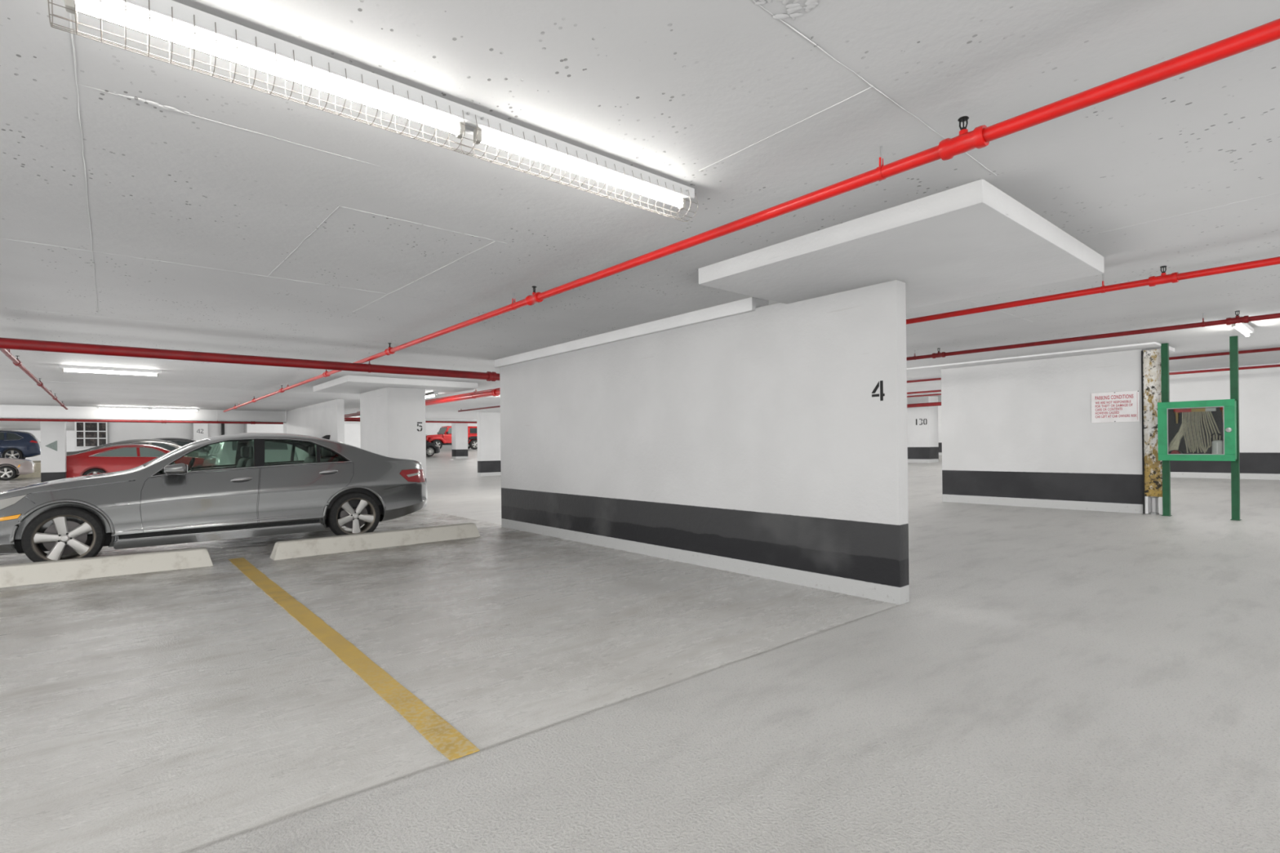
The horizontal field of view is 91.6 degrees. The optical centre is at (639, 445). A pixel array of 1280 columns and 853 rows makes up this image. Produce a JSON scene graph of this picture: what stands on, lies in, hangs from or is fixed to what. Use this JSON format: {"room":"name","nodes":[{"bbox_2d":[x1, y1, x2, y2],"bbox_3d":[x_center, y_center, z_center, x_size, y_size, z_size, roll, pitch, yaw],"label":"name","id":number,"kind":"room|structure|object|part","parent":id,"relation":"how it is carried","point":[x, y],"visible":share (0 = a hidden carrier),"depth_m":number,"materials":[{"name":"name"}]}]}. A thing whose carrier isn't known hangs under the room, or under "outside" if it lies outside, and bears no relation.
{"room":"parking garage","nodes":[
{"label":"parking garage","id":0,"kind":"room"},
{"bbox_2d":[16,430,75,461],"bbox_3d":[-39.280,0.387,35.060,12.380,2.630,0.200,-1,0,-40],"label":"wall","id":1,"kind":"structure","parent":0,"point":[70,441],"depth_m":38.31,"materials":[{"name":"white paint"}]},
{"bbox_2d":[40,421,66,482],"bbox_3d":[-18.637,0.149,19.797,0.560,2.630,0.712,-1,0,-40],"label":"pillar","id":2,"kind":"structure","parent":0,"point":[53,433],"depth_m":19.54,"materials":[{"name":"paint"}]},
{"bbox_2d":[192,422,208,440],"bbox_3d":[-20.426,0.170,28.936,0.550,2.630,0.402,-1,0,-40],"label":"wall","id":3,"kind":"structure","parent":0,"point":[200,431],"depth_m":28.76,"materials":[{"name":"white paint"}]},
{"bbox_2d":[74,422,360,451],"bbox_3d":[-18.542,0.148,30.775,13.920,2.630,0.400,-1,0,-40],"label":"wall","id":4,"kind":"structure","parent":0,"point":[117,431],"depth_m":28.40,"materials":[{"name":"white paint"}]},
{"bbox_2d":[75,422,107,447],"bbox_3d":[-23.424,-0.486,26.588,1.040,1.090,0.062,-1,0,-40],"label":"window","id":5,"kind":"structure","parent":4,"relation":"in","point":[87,434],"depth_m":26.57,"materials":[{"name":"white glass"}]},
{"bbox_3d":[-23.711,-0.812,26.366,0.230,0.350,0.020,-1,0,-40],"label":"pane","id":6,"kind":"part","parent":5,"relation":"part of","materials":[{"name":"black glass"}]},
{"bbox_3d":[-23.707,-0.467,26.366,0.230,0.260,0.020,-1,0,-40],"label":"pane","id":7,"kind":"part","parent":5,"relation":"part of","materials":[{"name":"black glass"}]},
{"bbox_3d":[-23.703,-0.137,26.366,0.230,0.320,0.020,-1,0,-40],"label":"pane","id":8,"kind":"part","parent":5,"relation":"part of","materials":[{"name":"black glass"}]},
{"bbox_3d":[-23.439,-0.816,26.593,0.400,0.350,0.020,-1,0,-40],"label":"pane","id":9,"kind":"part","parent":5,"relation":"part of","materials":[{"name":"black glass"}]},
{"bbox_3d":[-23.435,-0.470,26.593,0.400,0.260,0.020,-1,0,-40],"label":"pane","id":10,"kind":"part","parent":5,"relation":"part of","materials":[{"name":"black glass"}]},
{"bbox_3d":[-23.431,-0.141,26.593,0.400,0.320,0.020,-1,0,-40],"label":"pane","id":11,"kind":"part","parent":5,"relation":"part of","materials":[{"name":"black glass"}]},
{"bbox_3d":[-23.163,-0.819,26.825,0.240,0.350,0.020,-1,0,-40],"label":"pane","id":12,"kind":"part","parent":5,"relation":"part of","materials":[{"name":"black glass"}]},
{"bbox_3d":[-23.159,-0.474,26.825,0.240,0.260,0.020,-1,0,-40],"label":"pane","id":13,"kind":"part","parent":5,"relation":"part of","materials":[{"name":"black glass"}]},
{"bbox_3d":[-23.155,-0.144,26.825,0.240,0.320,0.020,-1,0,-40],"label":"pane","id":14,"kind":"part","parent":5,"relation":"part of","materials":[{"name":"black glass"}]},
{"bbox_2d":[244,423,283,433],"bbox_3d":[-18.334,0.146,30.363,1.530,2.630,0.900,-1,0,-40],"label":"wall pier","id":15,"kind":"object","parent":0,"point":[248,428],"visible":0.02,"depth_m":29.98,"materials":[{"name":"white paint"}]},
{"bbox_2d":[286,399,344,460],"bbox_3d":[-10.155,0.052,19.278,0.180,2.630,6.600,-1,0,-40],"label":"wall","id":16,"kind":"structure","parent":0,"point":[321,420],"depth_m":18.24,"materials":[{"name":"paint"}]},
{"bbox_2d":[360,386,426,507],"bbox_3d":[-5.324,0.056,13.376,0.770,2.510,1.852,-1,0,-40],"label":"wall","id":17,"kind":"structure","parent":0,"point":[393,420],"depth_m":12.74,"materials":[{"name":"paint"}]},
{"bbox_2d":[344,421,476,435],"bbox_3d":[-18.649,-1.492,54.961,26.000,2.630,0.200,-1,0,-40],"label":"wall","id":18,"kind":"structure","parent":0,"point":[432,428],"depth_m":55.12,"materials":[{"name":"white paint"}]},
{"bbox_2d":[451,422,467,458],"bbox_3d":[-12.140,-0.442,41.945,0.850,2.630,0.700,-1,0,-40],"label":"pillar","id":19,"kind":"structure","parent":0,"point":[459,430],"depth_m":41.67,"materials":[{"name":"paint"}]},
{"bbox_2d":[476,412,501,476],"bbox_3d":[-5.599,-0.085,25.767,2.300,2.630,0.300,-1,0,-40],"label":"wall","id":20,"kind":"structure","parent":0,"point":[488,424],"depth_m":25.15,"materials":[{"name":"paint"}]},
{"bbox_2d":[0,444,1279,852],"bbox_3d":[-8.058,0.344,25.204,48.000,2.337,69.000,-1,0,-40],"label":"floor","id":21,"kind":"structure","parent":0,"point":[1047,680],"depth_m":3.04,"materials":[{"name":"concrete"}]},
{"bbox_2d":[0,457,35,480],"bbox_3d":[-29.873,0.775,27.608,4.370,1.577,2.033,-1,0,-40],"label":"hatchback","id":22,"kind":"object","parent":21,"relation":"on","point":[10,468],"visible":1,"depth_m":28.02,"materials":[{"name":"beige paint"}]},
{"bbox_2d":[0,430,40,458],"bbox_3d":[-32.736,0.026,30.761,4.600,1.660,2.140,-1,0,-40],"label":"navy crossover","id":23,"kind":"object","parent":21,"relation":"on","point":[13,443],"visible":0.8,"depth_m":31.09,"materials":[{"name":"blue paint"}]},
{"bbox_2d":[0,460,40,478],"bbox_3d":[-36.218,1.317,31.355,12.300,0.840,9.400,-1,0,-40],"label":"kerb","id":24,"kind":"object","parent":21,"relation":"on","point":[37,463],"depth_m":30.66,"materials":[{"name":"beige concrete"}]},
{"bbox_2d":[0,547,213,587],"bbox_3d":[-5.588,1.192,5.946,2.491,0.185,0.233,-1,0,-37],"label":"wheel stop","id":25,"kind":"object","parent":21,"relation":"on","point":[66,570],"visible":1,"depth_m":6.08,"materials":[{"name":"concrete"}]},
{"bbox_2d":[66,443,204,478],"bbox_3d":[-17.565,0.670,22.132,4.967,1.504,2.168,-1,0,-40],"label":"sedan","id":26,"kind":"object","parent":21,"relation":"on","point":[113,458],"visible":0.36,"depth_m":20.95,"materials":[{"name":"red paint"}]},
{"bbox_3d":[-17.343,0.228,21.283,2.253,0.390,0.189,-1,0,-40],"label":"window trim","id":27,"kind":"part","parent":26,"relation":"part of","materials":[{"name":"silver metal"}]},
{"bbox_2d":[66,439,208,457],"bbox_3d":[-18.931,0.582,24.446,5.649,1.711,2.466,-1,0,-40],"label":"sedan","id":28,"kind":"object","parent":21,"relation":"on","point":[171,446],"visible":0.16,"depth_m":23.73,"materials":[{"name":"grey paint"}]},
{"bbox_3d":[-18.679,0.079,23.480,2.562,0.444,0.215,-1,0,-40],"label":"window trim","id":29,"kind":"part","parent":28,"relation":"part of","materials":[{"name":"silver metal"}]},
{"bbox_2d":[150,437,211,453],"bbox_3d":[-19.888,0.542,27.036,5.990,1.814,2.614,-1,0,-40],"label":"hatchback","id":30,"kind":"object","parent":21,"relation":"on","point":[180,441],"visible":0.13,"depth_m":26.42,"materials":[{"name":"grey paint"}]},
{"bbox_2d":[0,432,426,562],"bbox_3d":[-5.385,0.554,8.183,4.800,1.455,2.220,-1,0,-40],"label":"car","id":31,"kind":"object","parent":21,"relation":"on","point":[160,500],"visible":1,"depth_m":7.37,"materials":[{"name":"grey paint"}]},
{"bbox_2d":[0,493,28,509],"bbox_3d":[-6.570,0.606,6.379,0.459,0.213,0.444,-1,0,-40],"label":"light","id":32,"kind":"object","parent":31,"relation":"attached to","point":[7,501],"depth_m":6.30,"materials":[{"name":"grey"}]},
{"bbox_2d":[163,462,186,474],"bbox_3d":[-5.220,0.260,6.993,0.210,0.130,0.180,-1,0,-40],"label":"mirror","id":33,"kind":"object","parent":31,"relation":"attached to","point":[176,468],"depth_m":6.93,"materials":[{"name":"grey paint"}]},
{"bbox_3d":[-5.143,0.637,7.322,1.149,0.709,0.230,-1,0,-40],"label":"door","id":34,"kind":"part","parent":31,"relation":"part of","materials":[{"name":"grey paint"}]},
{"bbox_3d":[-4.960,0.908,7.330,1.750,0.042,0.020,-1,0,-40],"label":"moulding","id":35,"kind":"part","parent":31,"relation":"part of","materials":[{"name":"silver metal"}]},
{"bbox_3d":[-6.189,0.649,8.572,1.149,0.709,0.230,-1,0,-40],"label":"door","id":36,"kind":"part","parent":31,"relation":"part of","materials":[{"name":"grey paint"}]},
{"bbox_3d":[-4.920,1.060,7.432,2.080,0.103,0.142,-1,0,-40],"label":"sill","id":37,"kind":"part","parent":31,"relation":"part of","materials":[{"name":"grey paint"}]},
{"bbox_3d":[-4.882,1.009,7.378,2.010,0.016,0.014,-1,0,-40],"label":"sill trim","id":38,"kind":"part","parent":31,"relation":"part of","materials":[{"name":"silver metal"}]},
{"bbox_3d":[-4.794,0.402,7.495,0.223,0.049,0.055,-1,0,-40],"label":"handle","id":39,"kind":"part","parent":31,"relation":"part of","materials":[{"name":"silver metal"}]},
{"bbox_3d":[-5.685,0.515,8.428,0.756,0.700,0.500,-1,0,-40],"label":"seat","id":40,"kind":"part","parent":31,"relation":"part of","materials":[{"name":"black leather"}]},
{"bbox_3d":[-4.737,0.121,7.738,2.128,0.438,0.159,-1,0,-40],"label":"window trim","id":41,"kind":"part","parent":31,"relation":"part of","materials":[{"name":"silver metal"}]},
{"bbox_3d":[-4.684,0.280,7.680,2.116,0.127,0.015,-1,0,-40],"label":"belt trim","id":42,"kind":"part","parent":31,"relation":"part of","materials":[{"name":"silver metal"}]},
{"bbox_3d":[-5.197,0.510,7.845,0.756,0.700,0.500,-1,0,-40],"label":"seat","id":43,"kind":"part","parent":31,"relation":"part of","materials":[{"name":"black leather"}]},
{"bbox_3d":[-5.342,0.614,9.281,1.119,0.739,0.230,-1,0,-40],"label":"door","id":44,"kind":"part","parent":31,"relation":"part of","materials":[{"name":"grey paint"}]},
{"bbox_3d":[-4.296,0.602,8.031,1.119,0.739,0.230,-1,0,-40],"label":"door","id":45,"kind":"part","parent":31,"relation":"part of","materials":[{"name":"grey paint"}]},
{"bbox_3d":[-5.033,0.508,8.974,0.756,0.700,0.640,-1,0,-40],"label":"seat","id":46,"kind":"part","parent":31,"relation":"part of","materials":[{"name":"black leather"}]},
{"bbox_3d":[-4.056,0.336,8.123,0.223,0.049,0.055,-1,0,-40],"label":"handle","id":47,"kind":"part","parent":31,"relation":"part of","materials":[{"name":"silver metal"}]},
{"bbox_3d":[-4.545,0.502,8.391,0.756,0.700,0.640,-1,0,-40],"label":"seat","id":48,"kind":"part","parent":31,"relation":"part of","materials":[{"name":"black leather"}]},
{"bbox_2d":[399,468,425,482],"bbox_3d":[-3.321,0.432,9.056,0.480,0.191,0.414,-1,0,-40],"label":"tail light","id":49,"kind":"object","parent":31,"relation":"attached to","point":[406,475],"depth_m":8.89,"materials":[{"name":"red plastic"}]},
{"bbox_2d":[198,440,298,468],"bbox_3d":[-10.911,0.511,17.321,2.151,1.668,4.623,-1,0,-40],"label":"van","id":50,"kind":"object","parent":21,"relation":"on","point":[224,453],"visible":0.31,"depth_m":15.82,"materials":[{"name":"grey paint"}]},
{"bbox_2d":[198,452,207,456],"bbox_3d":[-12.039,0.232,17.146,0.201,0.121,0.171,-1,0,-40],"label":"mirror","id":51,"kind":"object","parent":50,"relation":"attached to","point":[200,454],"depth_m":17.08,"materials":[{"name":"silver mirror"}]},
{"bbox_2d":[228,557,479,760],"bbox_3d":[-2.622,1.250,4.747,0.149,0.004,5.976,-1,0,-40],"label":"parking line","id":52,"kind":"object","parent":21,"relation":"on","point":[437,731],"visible":1,"depth_m":3.32,"materials":[{"name":"yellow paint"}]},
{"bbox_2d":[270,522,479,559],"bbox_3d":[-3.196,1.164,7.806,2.490,0.185,0.233,-1,0,-42],"label":"wheel stop","id":53,"kind":"object","parent":21,"relation":"on","point":[293,548],"visible":1,"depth_m":7.60,"materials":[{"name":"concrete"}]},
{"bbox_2d":[426,442,439,456],"bbox_3d":[-15.964,0.002,41.674,4.870,1.475,2.125,-1,0,-40],"label":"coupe","id":54,"kind":"object","parent":21,"relation":"on","point":[431,448],"visible":0.16,"depth_m":42.11,"materials":[{"name":"black paint"}]},
{"bbox_2d":[426,426,477,449],"bbox_3d":[-14.806,-0.608,48.779,4.740,1.850,2.000,-1,0,-40],"label":"car","id":55,"kind":"object","parent":21,"relation":"on","point":[443,437],"visible":0.46,"depth_m":48.01,"materials":[{"name":"red paint"}]},
{"bbox_2d":[1141,348,1162,515],"bbox_3d":[7.844,-0.209,9.513,0.206,2.500,0.237,-1,0,-40],"label":"column","id":56,"kind":"structure","parent":21,"relation":"on","point":[1151,386],"depth_m":9.46,"materials":[{"name":"paint"}]},
{"bbox_3d":[7.808,0.903,9.574,0.170,0.275,0.040,-1,0,-40],"label":"plate","id":57,"kind":"part","parent":56,"relation":"part of","materials":[{"name":"white paint"}]},
{"bbox_3d":[7.844,0.901,9.493,0.120,0.280,0.120,-1,0,-40],"label":"steel jack post","id":58,"kind":"part","parent":56,"relation":"part of","materials":[{"name":"grey metal"}]},
{"bbox_3d":[7.917,0.902,9.444,0.170,0.275,0.040,-1,0,-40],"label":"plate","id":59,"kind":"part","parent":56,"relation":"part of","materials":[{"name":"white paint"}]},
{"bbox_2d":[1160,342,1172,516],"bbox_3d":[7.845,-0.242,9.290,0.120,2.570,0.100,-1,0,-40],"label":"post","id":60,"kind":"object","parent":21,"relation":"on","point":[1164,347],"visible":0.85,"depth_m":9.26,"materials":[{"name":"green metal"}]},
{"bbox_2d":[1157,399,1237,461],"bbox_3d":[7.949,-0.214,8.894,0.259,0.851,0.826,-1,0,-40],"label":"cabinet","id":61,"kind":"object","parent":60,"relation":"attached to","point":[1167,428],"visible":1,"depth_m":8.87,"materials":[{"name":"green"}]},
{"bbox_2d":[1168,449,1183,453],"bbox_3d":[7.769,0.123,9.034,0.090,0.126,0.180,-1,0,-40],"label":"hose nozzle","id":62,"kind":"object","parent":61,"relation":"in","point":[1174,451],"visible":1,"depth_m":9.00,"materials":[{"name":"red metal"}]},
{"bbox_3d":[7.870,-0.590,8.831,0.020,0.098,0.826,-1,0,-40],"label":"door rail","id":63,"kind":"part","parent":61,"relation":"part of","materials":[{"name":"green metal"}]},
{"bbox_3d":[7.878,0.166,8.831,0.020,0.093,0.826,-1,0,-40],"label":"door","id":64,"kind":"part","parent":61,"relation":"part of","materials":[{"name":"green metal"}]},
{"bbox_2d":[1173,407,1222,423],"bbox_3d":[7.979,-0.439,8.876,0.078,0.225,0.576,-1,0,-40],"label":"rack","id":65,"kind":"object","parent":61,"relation":"in","point":[1176,411],"visible":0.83,"depth_m":8.91,"materials":[{"name":"red metal"}]},
{"bbox_2d":[1168,411,1221,453],"bbox_3d":[7.920,-0.188,8.907,0.071,0.603,0.578,-1,0,-40],"label":"fire hose","id":66,"kind":"object","parent":65,"relation":"hanging from","point":[1183,431],"visible":1,"depth_m":8.89,"materials":[{"name":"fabric"}]},
{"bbox_2d":[1208,432,1223,453],"bbox_3d":[8.075,-0.002,8.703,0.134,0.382,0.143,-1,0,0],"label":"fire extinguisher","id":67,"kind":"object","parent":61,"relation":"in","point":[1217,446],"visible":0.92,"depth_m":8.66,"materials":[{"name":"white metal"}]},
{"bbox_3d":[8.057,-0.125,8.718,0.024,0.136,0.141,-1,0,-40],"label":"handle","id":68,"kind":"part","parent":67,"relation":"part of","materials":[{"name":"grey metal"}]},
{"bbox_3d":[8.082,-0.218,8.549,0.022,0.070,0.070,-1,0,-40],"label":"latch knob","id":69,"kind":"part","parent":61,"relation":"part of","materials":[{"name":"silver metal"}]},
{"bbox_3d":[8.222,-0.217,8.602,0.215,0.835,0.012,-1,0,-40],"label":"panel","id":70,"kind":"part","parent":61,"relation":"part of","materials":[{"name":"green metal"}]},
{"bbox_2d":[1229,335,1241,520],"bbox_3d":[8.326,-0.247,8.714,0.120,2.570,0.100,-1,0,-40],"label":"post","id":71,"kind":"object","parent":21,"relation":"on","point":[1233,340],"visible":0.85,"depth_m":8.69,"materials":[{"name":"green metal"}]},
{"bbox_2d":[0,0,1279,430],"bbox_3d":[-8.090,-2.447,25.204,48.000,2.393,69.000,-1,0,-40],"label":"ceiling","id":72,"kind":"structure","parent":0,"point":[145,202],"depth_m":3.07,"materials":[{"name":"paint"}]},
{"bbox_2d":[0,348,67,409],"bbox_3d":[-9.883,-1.155,10.127,0.090,0.162,20.201,-1,0,-40],"label":"pipe","id":73,"kind":"object","parent":72,"relation":"hanging from","point":[16,362],"visible":0.98,"depth_m":9.54,"materials":[{"name":"red metal"}]},
{"bbox_2d":[58,364,160,376],"bbox_3d":[-8.478,-1.202,9.999,1.240,0.102,0.104,-1,0,-40],"label":"fluorescent light","id":74,"kind":"object","parent":72,"relation":"attached to","point":[64,367],"visible":1,"depth_m":9.96,"materials":[{"name":"white plastic"}]},
{"bbox_2d":[0,409,283,424],"bbox_3d":[-19.293,-0.895,15.940,17.900,0.467,0.094,-1,0,-40],"label":"pipe","id":75,"kind":"object","parent":72,"relation":"hanging from","point":[1,420],"visible":1,"depth_m":19.16,"materials":[{"name":"red metal"}]},
{"bbox_2d":[0,404,285,422],"bbox_3d":[-19.563,-0.950,16.106,18.300,0.390,0.400,-1,0,-40],"label":"beam","id":76,"kind":"structure","parent":72,"relation":"attached to","point":[6,411],"depth_m":19.13,"materials":[{"name":"white paint"}]},
{"bbox_2d":[96,405,199,411],"bbox_3d":[-14.975,-1.127,19.036,2.470,0.102,0.104,-1,0,-40],"label":"fluorescent light","id":77,"kind":"object","parent":72,"relation":"attached to","point":[103,407],"visible":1,"depth_m":18.94,"materials":[{"name":"white plastic"}]},
{"bbox_2d":[0,337,499,381],"bbox_3d":[-8.826,-1.100,4.489,19.250,0.297,0.154,-1,0,-40],"label":"pipe","id":78,"kind":"object","parent":72,"relation":"hanging from","point":[5,343],"visible":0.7,"depth_m":7.58,"materials":[{"name":"red metal"}]},
{"bbox_2d":[344,417,359,419],"bbox_3d":[-11.208,-1.085,23.494,3.402,0.297,0.099,-1,0,-40],"label":"pipe","id":79,"kind":"object","parent":72,"relation":"hanging from","point":[348,418],"visible":0.02,"depth_m":23.69,"materials":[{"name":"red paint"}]},
{"bbox_2d":[47,0,698,222],"bbox_3d":[-0.693,-1.264,2.523,2.473,0.156,0.158,-1,0,-40],"label":"fluorescent light","id":80,"kind":"object","parent":72,"relation":"attached to","point":[171,21],"visible":1,"depth_m":2.21,"materials":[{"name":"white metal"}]},
{"bbox_2d":[313,374,477,395],"bbox_3d":[-5.186,-1.240,13.147,2.550,0.140,2.600,-1,0,-40],"label":"beam","id":81,"kind":"structure","parent":72,"relation":"attached to","point":[357,384],"depth_m":12.38,"materials":[{"name":"white paint"}]},
{"bbox_2d":[344,419,476,423],"bbox_3d":[-9.397,-1.580,40.796,22.000,0.265,0.110,-1,0,-40],"label":"pipe","id":82,"kind":"object","parent":72,"relation":"hanging from","point":[344,420],"visible":0.12,"depth_m":38.41,"materials":[{"name":"red metal"}]},
{"bbox_2d":[344,388,500,417],"bbox_3d":[-6.044,-1.132,16.471,0.154,0.297,14.800,-1,0,-40],"label":"pipe","id":83,"kind":"object","parent":72,"relation":"hanging from","point":[495,392],"visible":0.45,"depth_m":14.00,"materials":[{"name":"red metal"}]},
{"bbox_2d":[425,391,438,398],"bbox_3d":[-4.867,-1.123,14.130,0.104,0.102,1.240,-1,0,-40],"label":"fluorescent light","id":84,"kind":"object","parent":72,"relation":"attached to","point":[433,393],"visible":0.51,"depth_m":13.77,"materials":[{"name":"white plastic"}]},
{"bbox_2d":[425,418,476,422],"bbox_3d":[-10.039,-1.695,40.782,23.000,0.340,0.400,-1,0,-40],"label":"beam","id":85,"kind":"structure","parent":72,"relation":"attached to","point":[426,420],"depth_m":39.05,"materials":[{"name":"white paint"}]},
{"bbox_2d":[494,297,768,368],"bbox_3d":[-0.518,-1.294,7.731,0.245,0.140,5.100,-1,0,-40],"label":"beam","id":86,"kind":"structure","parent":72,"relation":"attached to","point":[748,304],"depth_m":6.85,"materials":[{"name":"white paint"}]},
{"bbox_2d":[223,17,1279,412],"bbox_3d":[-4.663,-1.218,9.672,0.084,0.168,26.800,-1,0,-40],"label":"pipe","id":87,"kind":"object","parent":72,"relation":"hanging from","point":[980,136],"visible":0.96,"depth_m":2.58,"materials":[{"name":"red metal"}]},
{"bbox_3d":[1.099,-1.322,2.837,0.010,0.082,0.010,-1,0,-17],"label":"hanger rod","id":88,"kind":"part","parent":87,"relation":"part of","materials":[{"name":"silver metal"}]},
{"bbox_2d":[356,256,1279,412],"bbox_3d":[-1.092,-1.256,10.836,0.078,0.164,26.000,-1,0,-40],"label":"pipe","id":89,"kind":"object","parent":72,"relation":"hanging from","point":[1173,277],"visible":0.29,"depth_m":4.99,"materials":[{"name":"red metal"}]},
{"bbox_2d":[457,310,1279,412],"bbox_3d":[1.603,-1.311,12.180,0.078,0.160,24.600,-1,0,-40],"label":"pipe","id":90,"kind":"object","parent":72,"relation":"hanging from","point":[1246,319],"visible":0.71,"depth_m":7.41,"materials":[{"name":"red metal"}]},
{"bbox_2d":[698,178,1104,309],"bbox_3d":[1.932,-1.321,4.676,2.170,0.142,2.050,-1,0,-40],"label":"panel","id":91,"kind":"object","parent":72,"relation":"attached to","point":[972,239],"depth_m":4.15,"materials":[{"name":"white paint"}]},
{"bbox_2d":[906,401,941,408],"bbox_3d":[10.463,-1.661,23.776,0.189,0.440,7.004,-1,0,-38],"label":"pipe","id":92,"kind":"object","parent":72,"relation":"hanging from","point":[939,403],"visible":0.06,"depth_m":23.40,"materials":[{"name":"red metal"}]},
{"bbox_2d":[906,393,941,397],"bbox_3d":[12.229,-1.774,18.082,0.057,0.124,20.000,-1,0,-40],"label":"pipe","id":93,"kind":"object","parent":72,"relation":"hanging from","point":[936,393],"visible":0.1,"depth_m":21.12,"materials":[{"name":"red metal"}]},
{"bbox_2d":[906,342,1174,377],"bbox_3d":[6.621,-1.504,11.114,1.350,0.065,4.280,-1,0,-40],"label":"beam","id":94,"kind":"structure","parent":72,"relation":"attached to","point":[935,369],"depth_m":10.41,"materials":[{"name":"white paint"}]},
{"bbox_2d":[906,346,1279,382],"bbox_3d":[7.324,-1.573,13.973,0.057,0.094,20.000,-1,0,-40],"label":"pipe","id":95,"kind":"object","parent":72,"relation":"hanging from","point":[1278,348],"visible":0.16,"depth_m":10.85,"materials":[{"name":"red metal"}]},
{"bbox_2d":[906,364,1279,394],"bbox_3d":[9.624,-1.615,15.899,0.057,0.186,20.000,-1,0,-40],"label":"pipe","id":96,"kind":"object","parent":72,"relation":"hanging from","point":[1277,365],"visible":0.16,"depth_m":13.08,"materials":[{"name":"red metal"}]},
{"bbox_2d":[1231,322,1253,337],"bbox_3d":[7.290,-1.431,7.552,1.240,0.102,0.104,-1,0,-40],"label":"fluorescent light","id":97,"kind":"object","parent":72,"relation":"attached to","point":[1246,329],"visible":0.76,"depth_m":7.56,"materials":[{"name":"white plastic"}]},
{"bbox_2d":[499,280,909,604],"bbox_3d":[-0.045,-0.004,7.178,0.152,2.510,6.375,-1,0,-40],"label":"wall","id":98,"kind":"structure","parent":0,"point":[770,442],"depth_m":5.88,"materials":[{"name":"paint"}]},
{"bbox_2d":[906,396,938,462],"bbox_3d":[11.038,-0.635,24.815,0.802,2.630,1.330,-1,0,-40],"label":"wall pillar","id":99,"kind":"structure","parent":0,"point":[922,421],"depth_m":24.34,"materials":[{"name":"paint"}]},
{"bbox_2d":[937,405,942,455],"bbox_3d":[13.119,-0.824,31.208,0.200,2.630,13.000,-1,0,-40],"label":"wall","id":100,"kind":"structure","parent":0,"point":[940,427],"depth_m":29.65,"materials":[{"name":"paint"}]},
{"bbox_2d":[941,349,1143,513],"bbox_3d":[6.805,-0.234,10.780,0.180,2.630,3.050,-1,0,-40],"label":"wall","id":101,"kind":"structure","parent":0,"point":[1023,433],"depth_m":10.59,"materials":[{"name":"paint"}]},
{"bbox_2d":[1091,390,1139,422],"bbox_3d":[7.482,-0.611,9.812,0.015,0.480,0.620,-1,0,-40],"label":"parking sign","id":102,"kind":"object","parent":101,"relation":"attached to","point":[1123,406],"visible":1,"depth_m":9.80,"materials":[{"name":"white"}]},
{"bbox_2d":[1168,363,1279,479],"bbox_3d":[16.190,-0.559,11.344,0.200,2.630,12.600,-1,0,-40],"label":"wall","id":103,"kind":"structure","parent":0,"point":[1259,388],"depth_m":14.11,"materials":[{"name":"paint"}]}
]}

